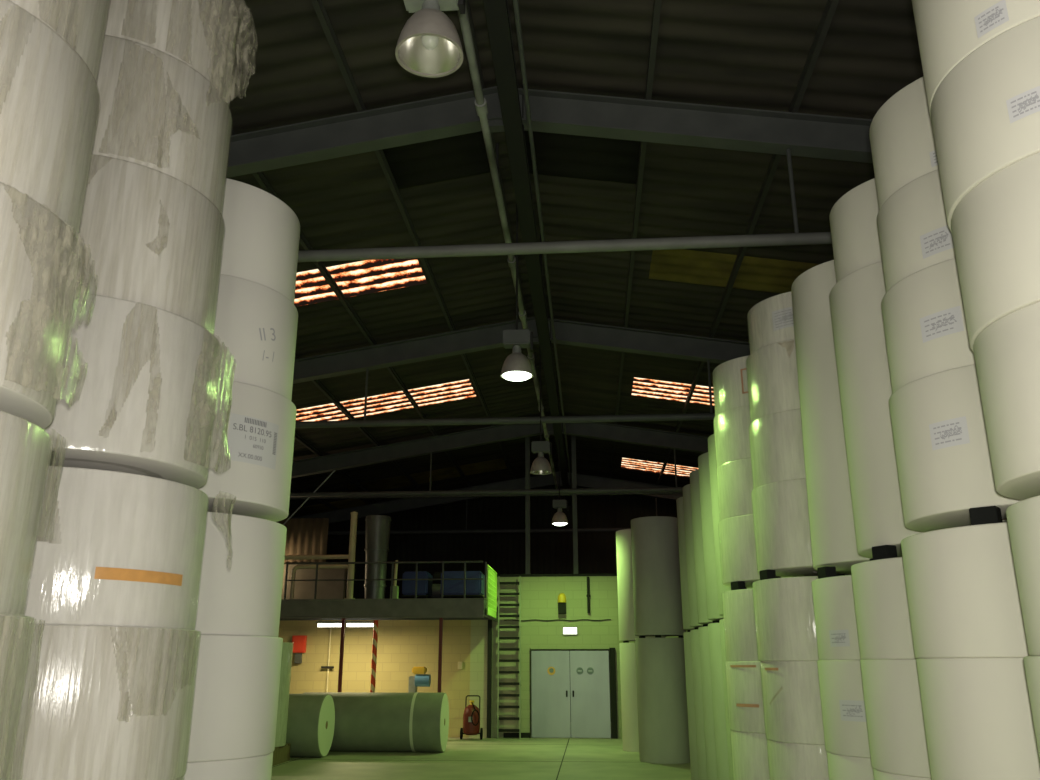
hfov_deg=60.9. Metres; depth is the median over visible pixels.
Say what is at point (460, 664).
wall socket
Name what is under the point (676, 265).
window
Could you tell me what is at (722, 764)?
paper roll
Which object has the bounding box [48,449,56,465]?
block
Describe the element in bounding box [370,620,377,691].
striped pole
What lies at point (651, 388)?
window
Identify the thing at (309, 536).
wall
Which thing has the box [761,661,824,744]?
paper roll
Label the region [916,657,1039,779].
paper roll
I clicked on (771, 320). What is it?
paper roll
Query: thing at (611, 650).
door frame
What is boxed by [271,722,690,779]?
floor
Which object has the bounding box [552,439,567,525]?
lamp
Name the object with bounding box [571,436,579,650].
steel column
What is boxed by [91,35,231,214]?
paper roll
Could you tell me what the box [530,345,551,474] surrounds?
lamp
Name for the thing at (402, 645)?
wall
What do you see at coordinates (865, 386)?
paper roll
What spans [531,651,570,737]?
door
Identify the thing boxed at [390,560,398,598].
post
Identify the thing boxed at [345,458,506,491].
window
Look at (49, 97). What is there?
paper roll
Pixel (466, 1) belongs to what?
purlin
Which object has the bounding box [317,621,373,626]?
tube light
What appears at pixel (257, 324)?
paper roll
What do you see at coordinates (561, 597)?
warning light
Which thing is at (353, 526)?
post
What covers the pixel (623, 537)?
paper roll
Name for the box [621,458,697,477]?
window
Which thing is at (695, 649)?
paper roll
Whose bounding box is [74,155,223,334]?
paper roll
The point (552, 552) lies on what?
wall
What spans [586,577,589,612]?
downpipe
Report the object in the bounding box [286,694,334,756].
paper roll
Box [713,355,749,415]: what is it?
paper roll
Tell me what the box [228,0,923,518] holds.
ceiling
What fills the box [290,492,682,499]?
wall rail
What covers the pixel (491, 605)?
gate
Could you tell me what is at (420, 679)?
grinder
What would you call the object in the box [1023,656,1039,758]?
paper roll
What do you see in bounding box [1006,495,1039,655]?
paper roll
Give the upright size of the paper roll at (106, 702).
0.610 m
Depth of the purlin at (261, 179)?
14.76 m
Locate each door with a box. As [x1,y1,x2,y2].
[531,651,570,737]
[570,651,610,737]
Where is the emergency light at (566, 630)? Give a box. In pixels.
[562,627,577,634]
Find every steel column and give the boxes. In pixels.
[525,437,529,573]
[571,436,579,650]
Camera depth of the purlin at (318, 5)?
11.28 m
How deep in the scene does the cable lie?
22.34 m
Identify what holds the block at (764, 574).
on the paper roll at (784, 607)
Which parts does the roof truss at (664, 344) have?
hanger rod, ridge plate, hanger rod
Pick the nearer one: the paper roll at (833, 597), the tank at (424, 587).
the paper roll at (833, 597)
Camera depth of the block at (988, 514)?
3.85 m
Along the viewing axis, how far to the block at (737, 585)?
7.96 m
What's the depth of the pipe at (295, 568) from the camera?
20.50 m
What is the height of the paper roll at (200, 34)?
0.830 m
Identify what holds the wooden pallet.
on the floor
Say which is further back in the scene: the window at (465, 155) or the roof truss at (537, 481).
the roof truss at (537, 481)
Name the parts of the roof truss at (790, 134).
ridge plate, hanger rod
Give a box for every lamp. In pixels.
[395,0,464,77]
[500,204,532,380]
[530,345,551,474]
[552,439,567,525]
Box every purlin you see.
[230,126,471,486]
[291,480,338,509]
[294,433,382,502]
[295,356,424,490]
[311,0,515,478]
[465,0,555,471]
[507,0,565,458]
[609,0,661,477]
[656,0,838,484]
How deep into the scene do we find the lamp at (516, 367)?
10.28 m
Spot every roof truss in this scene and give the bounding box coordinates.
[226,86,872,261]
[287,471,682,534]
[290,422,707,497]
[293,317,749,427]
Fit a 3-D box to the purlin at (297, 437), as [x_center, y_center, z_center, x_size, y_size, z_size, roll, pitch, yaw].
[-6.082,-1.761,11.860,0.060,0.107,38.500,-1,-17,4]
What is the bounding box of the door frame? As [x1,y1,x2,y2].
[530,648,617,738]
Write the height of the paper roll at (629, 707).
2.150 m
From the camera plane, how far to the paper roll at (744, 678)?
7.65 m
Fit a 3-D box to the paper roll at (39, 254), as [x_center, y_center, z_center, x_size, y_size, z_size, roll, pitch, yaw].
[-2.118,-0.279,2.994,1.150,0.650,1.104,-1,-17,4]
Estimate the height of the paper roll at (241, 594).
0.635 m
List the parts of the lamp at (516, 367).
suspension rod, diffuser glass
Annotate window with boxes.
[289,499,366,516]
[294,258,426,306]
[296,379,475,421]
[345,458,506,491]
[382,131,489,188]
[524,130,639,183]
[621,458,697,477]
[632,377,714,405]
[649,249,818,293]
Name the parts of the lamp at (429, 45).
bulb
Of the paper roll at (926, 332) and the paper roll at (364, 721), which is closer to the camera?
the paper roll at (926, 332)
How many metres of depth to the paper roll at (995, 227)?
3.30 m
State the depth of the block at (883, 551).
4.95 m
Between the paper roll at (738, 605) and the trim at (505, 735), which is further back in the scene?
the trim at (505, 735)
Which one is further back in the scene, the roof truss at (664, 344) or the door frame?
the door frame
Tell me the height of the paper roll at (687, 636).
2.200 m
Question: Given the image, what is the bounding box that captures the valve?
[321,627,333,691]
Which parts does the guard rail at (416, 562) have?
rail post, rail post, rail, rail, rail post, rail post, rail post, rail post, rail post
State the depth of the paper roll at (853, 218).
5.57 m
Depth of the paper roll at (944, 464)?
4.08 m
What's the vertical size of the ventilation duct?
1.950 m
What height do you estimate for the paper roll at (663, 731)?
2.190 m
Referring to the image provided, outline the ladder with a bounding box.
[497,576,520,738]
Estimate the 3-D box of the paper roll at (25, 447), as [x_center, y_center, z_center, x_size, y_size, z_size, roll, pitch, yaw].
[-2.136,0.390,2.788,1.108,0.610,1.108,-1,-17,4]
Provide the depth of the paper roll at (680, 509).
14.39 m
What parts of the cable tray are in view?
hanger rod, hanger rod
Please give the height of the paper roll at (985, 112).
0.540 m
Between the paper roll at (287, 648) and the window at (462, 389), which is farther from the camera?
the window at (462, 389)
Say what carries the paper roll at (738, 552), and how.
on the block at (737, 585)
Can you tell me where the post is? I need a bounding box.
[344,511,357,598]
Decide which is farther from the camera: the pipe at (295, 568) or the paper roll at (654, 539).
the pipe at (295, 568)
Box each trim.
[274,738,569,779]
[484,573,616,576]
[503,733,529,737]
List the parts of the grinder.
motor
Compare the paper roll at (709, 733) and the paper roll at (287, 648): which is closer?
the paper roll at (709, 733)
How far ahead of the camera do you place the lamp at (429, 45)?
5.06 m
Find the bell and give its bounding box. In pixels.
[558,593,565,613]
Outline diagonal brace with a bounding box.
[282,470,334,524]
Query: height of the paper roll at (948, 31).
0.730 m
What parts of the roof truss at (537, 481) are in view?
hanger rod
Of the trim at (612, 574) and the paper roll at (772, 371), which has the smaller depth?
the paper roll at (772, 371)
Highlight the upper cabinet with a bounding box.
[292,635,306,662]
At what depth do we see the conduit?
9.20 m
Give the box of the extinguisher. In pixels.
[460,695,482,738]
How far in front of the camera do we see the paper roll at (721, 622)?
9.91 m
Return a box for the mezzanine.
[280,598,497,737]
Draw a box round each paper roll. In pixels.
[0,0,98,239]
[0,183,97,429]
[0,410,65,614]
[0,613,44,779]
[8,0,109,82]
[9,624,199,779]
[24,466,235,629]
[43,293,235,488]
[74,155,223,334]
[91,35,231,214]
[104,0,257,106]
[183,752,272,779]
[186,634,282,762]
[194,512,286,636]
[198,379,295,521]
[213,274,297,400]
[220,178,299,303]
[275,642,292,746]
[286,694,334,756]
[303,692,448,751]
[616,529,665,640]
[619,643,638,751]
[631,516,685,635]
[635,638,689,763]
[676,497,694,629]
[682,484,702,626]
[683,632,698,779]
[690,470,712,623]
[690,629,706,779]
[698,452,723,620]
[698,626,716,779]
[708,433,726,615]
[708,623,729,779]
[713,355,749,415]
[714,405,751,467]
[715,415,752,590]
[717,458,753,520]
[719,514,784,587]
[719,619,733,779]
[722,589,758,661]
[725,661,765,732]
[731,730,769,779]
[746,339,800,422]
[747,292,794,354]
[749,409,805,488]
[752,478,850,576]
[753,576,818,660]
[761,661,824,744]
[767,739,829,779]
[791,260,870,573]
[812,575,861,659]
[817,660,870,757]
[827,752,873,779]
[829,178,881,282]
[829,261,922,557]
[851,557,917,659]
[860,659,930,777]
[869,76,938,209]
[873,768,931,779]
[877,169,955,292]
[881,258,975,392]
[889,364,1021,531]
[901,522,1029,657]
[912,0,1039,116]
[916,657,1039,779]
[930,16,1039,231]
[951,152,1039,351]
[973,301,1039,499]
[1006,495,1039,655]
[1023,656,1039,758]
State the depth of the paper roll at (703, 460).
11.35 m
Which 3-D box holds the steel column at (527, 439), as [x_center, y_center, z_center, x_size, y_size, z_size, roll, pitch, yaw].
[0.209,4.924,23.052,0.120,7.676,0.160,-1,-17,4]
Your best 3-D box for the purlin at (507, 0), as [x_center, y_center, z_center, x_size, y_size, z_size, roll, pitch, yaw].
[0.100,-2.790,11.677,0.060,0.107,38.500,-1,-17,4]
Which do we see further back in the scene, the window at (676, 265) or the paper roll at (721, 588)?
the window at (676, 265)
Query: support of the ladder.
attached to the wall at (539, 595)
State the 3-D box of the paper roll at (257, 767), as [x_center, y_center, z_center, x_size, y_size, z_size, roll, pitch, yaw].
[-1.911,2.276,4.731,1.096,0.620,1.096,-1,-17,4]
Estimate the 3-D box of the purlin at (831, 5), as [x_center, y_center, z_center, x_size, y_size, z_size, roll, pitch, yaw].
[3.071,-2.403,11.315,0.060,0.107,38.500,-1,-17,4]
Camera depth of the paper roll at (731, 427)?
8.32 m
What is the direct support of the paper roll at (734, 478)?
on the paper roll at (738, 552)
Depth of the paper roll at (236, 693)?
4.59 m
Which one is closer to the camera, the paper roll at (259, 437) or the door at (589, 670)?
the paper roll at (259, 437)
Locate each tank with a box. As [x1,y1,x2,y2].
[401,571,432,598]
[440,570,484,597]
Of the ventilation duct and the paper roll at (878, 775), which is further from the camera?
the ventilation duct
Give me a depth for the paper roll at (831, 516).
6.26 m
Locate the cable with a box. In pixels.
[504,619,610,620]
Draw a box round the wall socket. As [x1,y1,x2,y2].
[458,662,462,668]
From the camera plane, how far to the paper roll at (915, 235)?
4.44 m
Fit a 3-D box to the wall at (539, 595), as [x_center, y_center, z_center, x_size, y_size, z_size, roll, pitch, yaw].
[4.539,6.576,21.955,11.600,3.870,0.200,-1,-17,4]
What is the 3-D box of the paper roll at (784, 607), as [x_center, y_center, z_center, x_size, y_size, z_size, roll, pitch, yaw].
[2.395,1.843,7.068,1.008,0.615,1.008,-1,-17,4]
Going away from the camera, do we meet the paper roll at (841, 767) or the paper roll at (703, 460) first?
the paper roll at (841, 767)
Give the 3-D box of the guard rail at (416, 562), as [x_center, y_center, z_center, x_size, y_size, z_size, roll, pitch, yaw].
[-3.047,4.292,19.984,4.606,0.822,0.044,-1,-17,4]
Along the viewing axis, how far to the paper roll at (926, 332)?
4.27 m
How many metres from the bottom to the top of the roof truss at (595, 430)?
2.002 m
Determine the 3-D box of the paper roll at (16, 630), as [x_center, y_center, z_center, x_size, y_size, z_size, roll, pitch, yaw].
[-2.095,0.971,2.604,1.135,0.610,1.118,-1,-17,4]
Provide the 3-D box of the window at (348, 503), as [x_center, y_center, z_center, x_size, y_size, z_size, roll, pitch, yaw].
[-6.426,3.928,29.446,2.450,0.424,1.400,-1,-17,4]
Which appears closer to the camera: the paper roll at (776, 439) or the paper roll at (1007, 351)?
the paper roll at (1007, 351)
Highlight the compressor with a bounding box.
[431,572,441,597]
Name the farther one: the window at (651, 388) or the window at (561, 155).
the window at (651, 388)
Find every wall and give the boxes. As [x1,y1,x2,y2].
[277,518,328,563]
[278,564,470,737]
[326,485,676,721]
[469,576,686,737]
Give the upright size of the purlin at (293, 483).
0.107 m
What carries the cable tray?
hanging from the ceiling
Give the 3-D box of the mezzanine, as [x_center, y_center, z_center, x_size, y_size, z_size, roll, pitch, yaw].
[-4.667,6.657,20.951,7.990,3.120,3.070,-1,-17,4]
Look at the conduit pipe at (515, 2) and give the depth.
9.72 m
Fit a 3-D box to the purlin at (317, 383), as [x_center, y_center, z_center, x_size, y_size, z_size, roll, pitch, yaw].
[-4.586,-2.025,11.821,0.060,0.107,38.500,-1,-17,4]
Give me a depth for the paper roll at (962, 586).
3.85 m
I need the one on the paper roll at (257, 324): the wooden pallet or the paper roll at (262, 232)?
the paper roll at (262, 232)
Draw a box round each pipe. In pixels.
[284,555,348,559]
[290,564,347,598]
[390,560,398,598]
[513,0,571,488]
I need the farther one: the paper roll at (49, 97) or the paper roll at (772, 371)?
the paper roll at (772, 371)
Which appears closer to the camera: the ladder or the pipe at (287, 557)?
the pipe at (287, 557)
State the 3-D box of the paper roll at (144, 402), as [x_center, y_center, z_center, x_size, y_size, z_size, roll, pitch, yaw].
[-2.022,0.066,4.238,1.165,0.690,1.116,-1,-17,4]
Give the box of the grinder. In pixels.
[408,667,430,692]
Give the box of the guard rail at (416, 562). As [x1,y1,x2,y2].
[284,561,486,598]
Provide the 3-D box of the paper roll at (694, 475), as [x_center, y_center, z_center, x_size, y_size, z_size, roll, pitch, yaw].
[2.965,2.209,12.517,1.000,2.110,1.000,-1,-17,4]
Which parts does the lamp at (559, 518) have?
suspension rod, diffuser glass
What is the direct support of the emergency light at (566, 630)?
attached to the wall at (539, 595)
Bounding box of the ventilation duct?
[364,515,391,598]
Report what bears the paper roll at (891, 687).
on the paper roll at (878, 775)
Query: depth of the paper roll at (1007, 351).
3.21 m
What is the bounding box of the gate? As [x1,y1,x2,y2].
[486,564,496,617]
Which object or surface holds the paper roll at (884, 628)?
on the paper roll at (891, 687)
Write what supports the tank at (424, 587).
on the mezzanine
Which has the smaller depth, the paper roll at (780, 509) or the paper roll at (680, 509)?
the paper roll at (780, 509)
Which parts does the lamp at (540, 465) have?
suspension rod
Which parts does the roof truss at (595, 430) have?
hanger rod, ridge plate, hanger rod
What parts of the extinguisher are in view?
handle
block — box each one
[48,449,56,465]
[731,581,744,589]
[759,570,775,579]
[817,566,836,578]
[872,545,897,559]
[969,506,1002,524]
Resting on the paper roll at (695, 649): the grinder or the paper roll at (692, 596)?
the paper roll at (692, 596)
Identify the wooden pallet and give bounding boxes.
[272,743,290,765]
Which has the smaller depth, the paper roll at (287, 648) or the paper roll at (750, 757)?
the paper roll at (750, 757)
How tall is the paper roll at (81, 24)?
0.670 m
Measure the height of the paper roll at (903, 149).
0.550 m
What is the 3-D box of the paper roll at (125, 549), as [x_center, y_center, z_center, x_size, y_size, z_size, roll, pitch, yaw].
[-2.023,0.765,4.019,1.115,0.625,1.108,-11,-20,31]
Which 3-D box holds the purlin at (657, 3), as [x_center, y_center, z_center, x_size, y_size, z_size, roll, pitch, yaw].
[1.546,-2.602,11.501,0.060,0.107,38.500,-1,-17,4]
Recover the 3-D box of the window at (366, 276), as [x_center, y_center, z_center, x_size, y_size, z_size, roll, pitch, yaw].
[-3.982,-1.505,14.052,4.846,0.811,1.146,-1,-17,4]
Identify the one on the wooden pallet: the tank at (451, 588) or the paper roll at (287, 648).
the paper roll at (287, 648)
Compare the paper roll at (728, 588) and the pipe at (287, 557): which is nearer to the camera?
the paper roll at (728, 588)
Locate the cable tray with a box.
[483,0,570,505]
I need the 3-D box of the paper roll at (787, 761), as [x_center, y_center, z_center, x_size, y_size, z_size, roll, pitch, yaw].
[2.415,2.965,6.718,1.008,0.575,1.008,-1,-17,4]
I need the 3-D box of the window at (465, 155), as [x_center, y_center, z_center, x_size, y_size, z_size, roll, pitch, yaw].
[-0.996,-3.000,10.897,1.340,0.246,1.580,-1,-17,4]
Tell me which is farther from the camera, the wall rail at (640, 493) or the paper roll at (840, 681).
the wall rail at (640, 493)
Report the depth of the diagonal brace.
22.66 m
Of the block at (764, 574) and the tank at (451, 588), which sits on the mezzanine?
the tank at (451, 588)
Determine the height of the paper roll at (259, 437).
0.670 m
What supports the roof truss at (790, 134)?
attached to the wall
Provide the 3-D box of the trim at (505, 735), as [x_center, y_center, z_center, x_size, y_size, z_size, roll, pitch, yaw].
[-0.081,8.440,21.634,0.650,0.120,0.017,-1,-17,4]
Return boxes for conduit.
[457,2,562,510]

